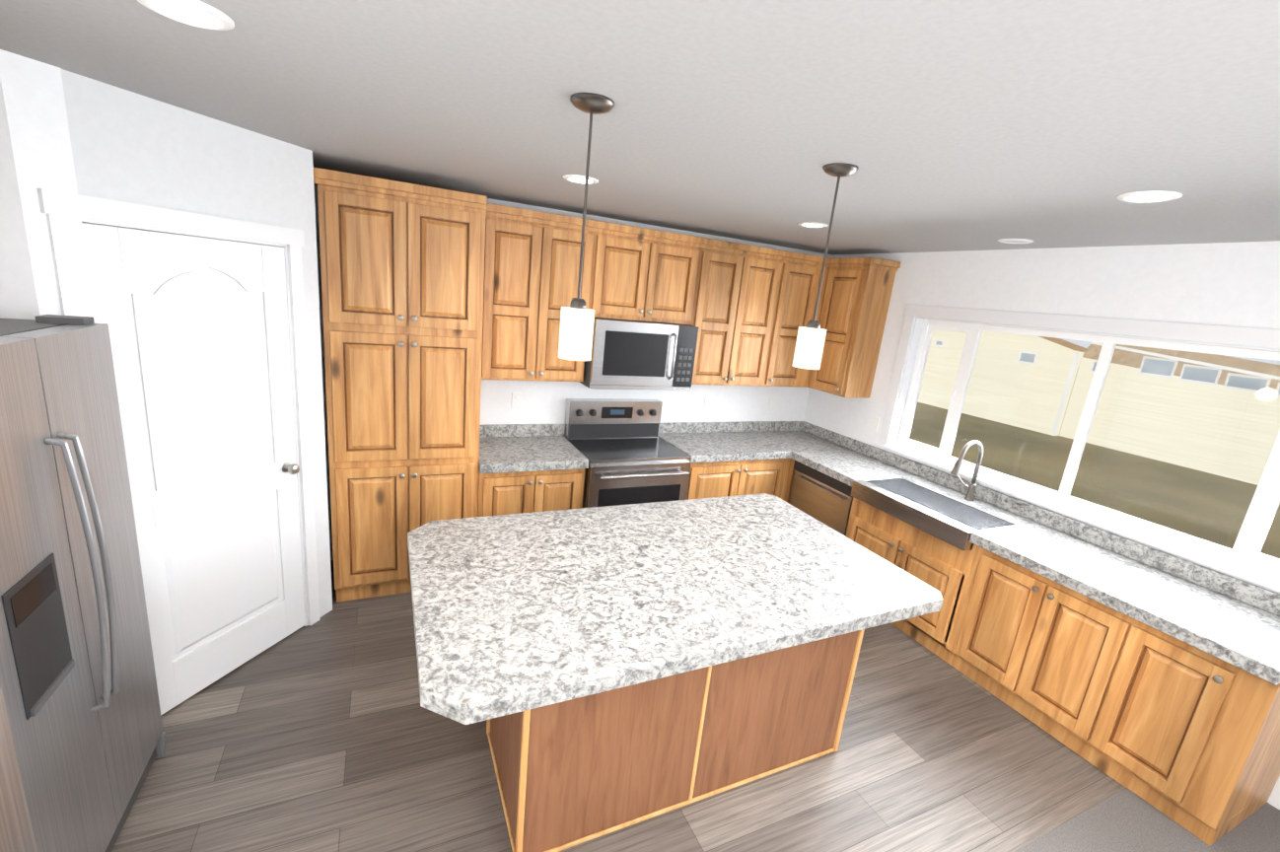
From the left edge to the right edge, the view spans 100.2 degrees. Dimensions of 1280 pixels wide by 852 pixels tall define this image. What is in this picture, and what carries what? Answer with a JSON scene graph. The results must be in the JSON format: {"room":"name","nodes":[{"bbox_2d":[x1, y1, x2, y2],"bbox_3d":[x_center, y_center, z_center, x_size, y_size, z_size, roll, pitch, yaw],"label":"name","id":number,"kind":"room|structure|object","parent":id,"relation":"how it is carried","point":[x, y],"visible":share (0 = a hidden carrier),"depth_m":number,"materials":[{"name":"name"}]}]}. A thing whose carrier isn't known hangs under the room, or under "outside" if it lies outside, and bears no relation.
{"room":"kitchen","nodes":[
{"label":"kitchen","id":0,"kind":"room"},
{"bbox_2d":[0,49,96,323],"bbox_3d":[-2.304,0.089,1.783,0.800,2.500,0.100,-1,15,-25],"label":"wall","id":1,"kind":"structure","parent":0,"point":[35,150],"depth_m":1.70,"materials":[{"name":"paint"}]},
{"bbox_2d":[60,69,332,617],"bbox_3d":[-1.905,-0.018,2.386,0.100,2.500,1.080,10,14,15],"label":"wall","id":2,"kind":"structure","parent":0,"point":[129,146],"depth_m":2.15,"materials":[{"name":"paint"}]},
{"bbox_2d":[36,188,320,626],"bbox_3d":[-1.919,0.170,2.404,0.124,2.124,0.948,10,14,15],"label":"door frame","id":3,"kind":"structure","parent":2,"relation":"attached to","point":[61,210],"depth_m":2.27,"materials":[{"name":"white wood"}]},
{"bbox_2d":[81,222,305,714],"bbox_3d":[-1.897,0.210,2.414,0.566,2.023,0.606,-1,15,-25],"label":"pantry door","id":4,"kind":"structure","parent":2,"relation":"in","point":[198,328],"depth_m":2.34,"materials":[{"name":"white"}]},
{"bbox_2d":[87,181,833,560],"bbox_3d":[-0.846,-0.316,4.036,5.770,2.500,0.150,-1,15,-25],"label":"wall","id":5,"kind":"structure","parent":0,"point":[543,402],"depth_m":4.19,"materials":[{"name":"paint"}]},
{"bbox_2d":[511,392,521,408],"bbox_3d":[-0.910,-0.191,3.951,0.072,0.115,0.008,-1,15,-25],"label":"electrical outlet plate","id":6,"kind":"object","parent":5,"relation":"attached to","point":[516,399],"depth_m":3.95,"materials":[{"name":"white plastic"}]},
{"bbox_2d":[481,207,599,381],"bbox_3d":[-0.743,-0.844,3.647,0.752,1.045,0.340,-1,15,-25],"label":"upper cabinet","id":7,"kind":"object","parent":5,"relation":"attached to","point":[532,262],"depth_m":3.51,"materials":[{"name":"brown wood"}]},
{"bbox_2d":[595,226,706,326],"bbox_3d":[-0.005,-1.077,3.930,0.829,0.585,0.340,-1,15,-25],"label":"upper cabinet","id":8,"kind":"object","parent":5,"relation":"attached to","point":[642,276],"depth_m":3.81,"materials":[{"name":"brown wood"}]},
{"bbox_2d":[578,317,698,390],"bbox_3d":[-0.030,-0.540,3.999,0.804,0.480,0.472,-1,15,-25],"label":"microwave","id":9,"kind":"object","parent":8,"relation":"attached to","point":[627,354],"visible":1,"depth_m":3.82,"materials":[{"name":"silver metal"}]},
{"bbox_2d":[703,395,711,408],"bbox_3d":[0.593,-0.212,4.660,0.072,0.115,0.008,-1,15,-25],"label":"electrical outlet plate","id":10,"kind":"object","parent":5,"relation":"attached to","point":[708,398],"depth_m":4.66,"materials":[{"name":"white plastic"}]},
{"bbox_2d":[691,242,796,386],"bbox_3d":[0.724,-0.865,4.339,0.833,1.045,0.340,-1,15,-25],"label":"upper cabinet","id":11,"kind":"object","parent":5,"relation":"attached to","point":[747,310],"depth_m":4.22,"materials":[{"name":"brown wood"}]},
{"bbox_2d":[768,395,776,408],"bbox_3d":[1.226,-0.222,4.958,0.072,0.115,0.008,-1,15,-25],"label":"electrical outlet plate","id":12,"kind":"object","parent":5,"relation":"attached to","point":[772,399],"depth_m":4.95,"materials":[{"name":"white plastic"}]},
{"bbox_2d":[777,254,824,387],"bbox_3d":[1.174,-0.872,4.551,0.453,1.045,0.340,-1,15,-25],"label":"upper cabinet","id":13,"kind":"object","parent":5,"relation":"attached to","point":[807,276],"depth_m":4.45,"materials":[{"name":"brown wood"}]},
{"bbox_2d":[804,262,830,387],"bbox_3d":[1.535,-0.877,4.721,0.460,1.045,0.340,-1,15,-25],"label":"upper cabinet","id":14,"kind":"object","parent":5,"relation":"attached to","point":[826,267],"depth_m":4.53,"materials":[{"name":"brown wood"}]},
{"bbox_2d":[111,560,1125,851],"bbox_3d":[0.412,1.785,1.431,5.770,0.080,6.920,-1,15,-25],"label":"floor","id":15,"kind":"structure","parent":0,"point":[326,732],"depth_m":2.29,"materials":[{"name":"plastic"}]},
{"bbox_2d":[0,314,167,851],"bbox_3d":[-2.026,0.590,1.458,0.914,1.740,0.795,-1,15,-25],"label":"refrigerator","id":16,"kind":"object","parent":15,"relation":"on","point":[83,744],"visible":1,"depth_m":1.52,"materials":[{"name":"silver metal"}]},
{"bbox_2d":[313,167,487,602],"bbox_3d":[-1.471,-0.171,3.332,0.845,2.430,0.630,-1,15,-25],"label":"tall cabinet","id":17,"kind":"object","parent":15,"relation":"on","point":[402,269],"visible":0.94,"depth_m":3.02,"materials":[{"name":"brown wood"}]},
{"bbox_2d":[477,468,585,516],"bbox_3d":[-0.844,0.605,3.858,0.712,0.804,0.630,-1,15,-25],"label":"base cabinet","id":18,"kind":"object","parent":15,"relation":"on","point":[509,493],"visible":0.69,"depth_m":3.54,"materials":[{"name":"brown wood"}]},
{"bbox_2d":[478,424,588,473],"bbox_3d":[-0.796,0.140,3.748,0.717,0.155,0.622,-1,15,-25],"label":"countertop","id":19,"kind":"structure","parent":18,"relation":"on","point":[503,448],"depth_m":3.73,"materials":[{"name":"stone"}]},
{"bbox_2d":[564,398,691,507],"bbox_3d":[-0.120,0.434,4.103,0.790,1.160,0.715,-1,15,-25],"label":"range","id":20,"kind":"object","parent":15,"relation":"on","point":[625,451],"visible":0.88,"depth_m":3.96,"materials":[{"name":"silver metal"}]},
{"bbox_2d":[486,631,863,851],"bbox_3d":[0.154,1.085,2.380,1.510,0.775,0.630,-1,15,-25],"label":"kitchen island","id":21,"kind":"object","parent":15,"relation":"on","point":[569,774],"depth_m":2.06,"materials":[{"name":"brown wood"}]},
{"bbox_2d":[407,493,943,724],"bbox_3d":[0.127,0.633,2.446,2.150,0.060,1.260,-1,15,-25],"label":"island countertop","id":22,"kind":"structure","parent":21,"relation":"on","point":[514,613],"depth_m":2.14,"materials":[{"name":"white stone"}]},
{"bbox_2d":[686,458,792,500],"bbox_3d":[0.634,0.584,4.555,0.935,0.804,0.630,-1,15,-25],"label":"base cabinet","id":23,"kind":"object","parent":15,"relation":"on","point":[736,478],"depth_m":4.26,"materials":[{"name":"brown wood"}]},
{"bbox_2d":[658,421,833,463],"bbox_3d":[0.896,0.116,4.543,1.423,0.155,0.627,-1,15,-25],"label":"countertop","id":24,"kind":"structure","parent":23,"relation":"on","point":[704,442],"depth_m":4.56,"materials":[{"name":"stone"}]},
{"bbox_2d":[784,459,794,502],"bbox_3d":[1.333,0.573,4.885,0.726,0.804,0.630,-1,15,-25],"label":"base cabinet","id":25,"kind":"object","parent":15,"relation":"on","point":[787,492],"depth_m":4.48,"materials":[{"name":"brown wood"}]},
{"bbox_2d":[787,460,853,535],"bbox_3d":[1.629,0.737,4.347,0.635,0.802,0.637,-1,15,-25],"label":"dishwasher","id":26,"kind":"object","parent":15,"relation":"on","point":[824,499],"visible":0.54,"depth_m":4.14,"materials":[{"name":"silver metal"}]},
{"bbox_2d":[935,543,1108,742],"bbox_3d":[2.299,1.152,2.928,0.660,0.804,0.823,-1,15,-25],"label":"base cabinet","id":27,"kind":"object","parent":15,"relation":"on","point":[1024,636],"depth_m":2.84,"materials":[{"name":"brown wood"}]},
{"bbox_2d":[1062,607,1279,846],"bbox_3d":[2.523,1.290,2.457,0.660,0.804,0.513,-1,15,-25],"label":"base cabinet","id":28,"kind":"object","parent":15,"relation":"on","point":[1185,736],"depth_m":2.29,"materials":[{"name":"brown wood"}]},
{"bbox_2d":[789,421,1279,685],"bbox_3d":[1.975,0.460,3.588,0.664,0.155,3.367,-1,15,-25],"label":"countertop","id":29,"kind":"structure","parent":28,"relation":"on","point":[1231,619],"depth_m":2.73,"materials":[{"name":"stone"}]},
{"bbox_2d":[850,477,1018,551],"bbox_3d":[1.897,0.589,3.542,0.486,0.201,0.861,-1,15,-25],"label":"farmhouse sink","id":30,"kind":"object","parent":29,"relation":"in","point":[954,522],"visible":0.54,"depth_m":3.52,"materials":[{"name":"silver metal"}]},
{"bbox_2d":[950,440,983,500],"bbox_3d":[2.127,0.286,3.550,0.273,0.417,0.134,-1,15,-25],"label":"faucet","id":31,"kind":"object","parent":29,"relation":"on","point":[970,488],"visible":1,"depth_m":3.53,"materials":[{"name":"silver metal"}]},
{"bbox_2d":[0,0,1279,254],"bbox_3d":[0.665,-0.708,0.819,5.770,0.080,6.920,-1,15,-25],"label":"ceiling","id":32,"kind":"structure","parent":0,"point":[960,124],"depth_m":1.45,"materials":[{"name":"paint"}]},
{"bbox_2d":[136,0,234,30],"bbox_3d":[-1.013,-0.924,1.195,0.176,0.010,0.176,-1,15,-25],"label":"recessed light","id":33,"kind":"object","parent":32,"relation":"in","point":[198,14],"visible":1,"depth_m":1.20,"materials":[{"name":"white"}]},
{"bbox_2d":[562,174,598,184],"bbox_3d":[-0.289,-1.197,2.605,0.176,0.010,0.176,-1,15,-25],"label":"recessed light","id":34,"kind":"object","parent":32,"relation":"in","point":[576,178],"visible":0.98,"depth_m":2.58,"materials":[{"name":"white"}]},
{"bbox_2d":[558,92,614,360],"bbox_3d":[-0.170,-0.565,1.598,0.124,0.730,0.124,-1,15,-25],"label":"pendant light","id":35,"kind":"object","parent":32,"relation":"hanging from","point":[577,320],"visible":1,"depth_m":1.61,"materials":[{"name":"white glass"}]},
{"bbox_2d":[797,221,828,227],"bbox_3d":[1.050,-1.221,3.257,0.176,0.010,0.176,-1,15,-25],"label":"recessed light","id":36,"kind":"object","parent":32,"relation":"in","point":[813,225],"visible":1,"depth_m":3.23,"materials":[{"name":"white"}]},
{"bbox_2d":[792,162,858,369],"bbox_3d":[0.690,-0.583,2.025,0.124,0.730,0.124,-1,15,-25],"label":"pendant light","id":37,"kind":"object","parent":32,"relation":"hanging from","point":[810,343],"visible":1,"depth_m":2.04,"materials":[{"name":"white glass"}]},
{"bbox_2d":[997,238,1033,243],"bbox_3d":[2.175,-1.070,3.104,0.176,0.010,0.176,-1,15,-25],"label":"recessed light","id":38,"kind":"object","parent":32,"relation":"in","point":[1015,241],"visible":1,"depth_m":3.08,"materials":[{"name":"white"}]},
{"bbox_2d":[1116,190,1182,203],"bbox_3d":[1.805,-0.812,1.904,0.176,0.010,0.176,-1,15,-25],"label":"recessed light","id":39,"kind":"object","parent":32,"relation":"in","point":[1148,196],"visible":1,"depth_m":1.89,"materials":[{"name":"white"}]},
{"bbox_2d":[803,240,1279,809],"bbox_3d":[3.035,0.503,2.302,0.150,2.500,6.520,-1,15,-25],"label":"wall","id":40,"kind":"structure","parent":0,"point":[1234,284],"depth_m":3.10,"materials":[{"name":"paint"}]},
{"bbox_2d":[808,257,901,397],"bbox_3d":[1.736,-0.810,4.437,0.340,1.090,0.459,-1,15,-25],"label":"upper cabinet","id":41,"kind":"object","parent":40,"relation":"attached to","point":[856,304],"visible":0.94,"depth_m":4.31,"materials":[{"name":"brown wood"}]},
{"bbox_2d":[869,416,879,431],"bbox_3d":[1.939,-0.018,4.424,0.008,0.115,0.072,-1,15,-25],"label":"electrical outlet plate","id":42,"kind":"object","parent":40,"relation":"attached to","point":[875,420],"depth_m":4.42,"materials":[{"name":"white plastic"}]},
{"bbox_2d":[874,303,1279,591],"bbox_3d":[2.583,-0.068,3.191,0.176,1.137,2.540,-1,15,-25],"label":"window","id":43,"kind":"structure","parent":40,"relation":"in","point":[1256,525],"depth_m":3.13,"materials":[{"name":"white plastic"}]},
{"bbox_2d":[1014,786,1279,851],"bbox_3d":[2.541,2.183,0.681,2.570,0.084,3.640,-1,15,-25],"label":"floor carpet","id":44,"kind":"object","parent":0,"point":[1125,819],"visible":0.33,"depth_m":2.26,"materials":[{"name":"grey carpet"}]},
{"label":"outside","id":45,"kind":"structure","parent":0,"visible":0},
{"bbox_2d":[909,367,1279,558],"bbox_3d":[33.492,0.315,27.434,75.680,0.100,140.000,-1,15,-25],"label":"ground","id":46,"kind":"structure","parent":45,"point":[1021,461],"depth_m":14.42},
{"bbox_2d":[917,329,1279,485],"bbox_3d":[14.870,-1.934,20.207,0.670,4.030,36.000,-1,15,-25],"label":"house","id":47,"kind":"structure","parent":46,"relation":"on","point":[1185,369],"depth_m":17.57,"materials":[{"name":"beige paint"}]}
]}

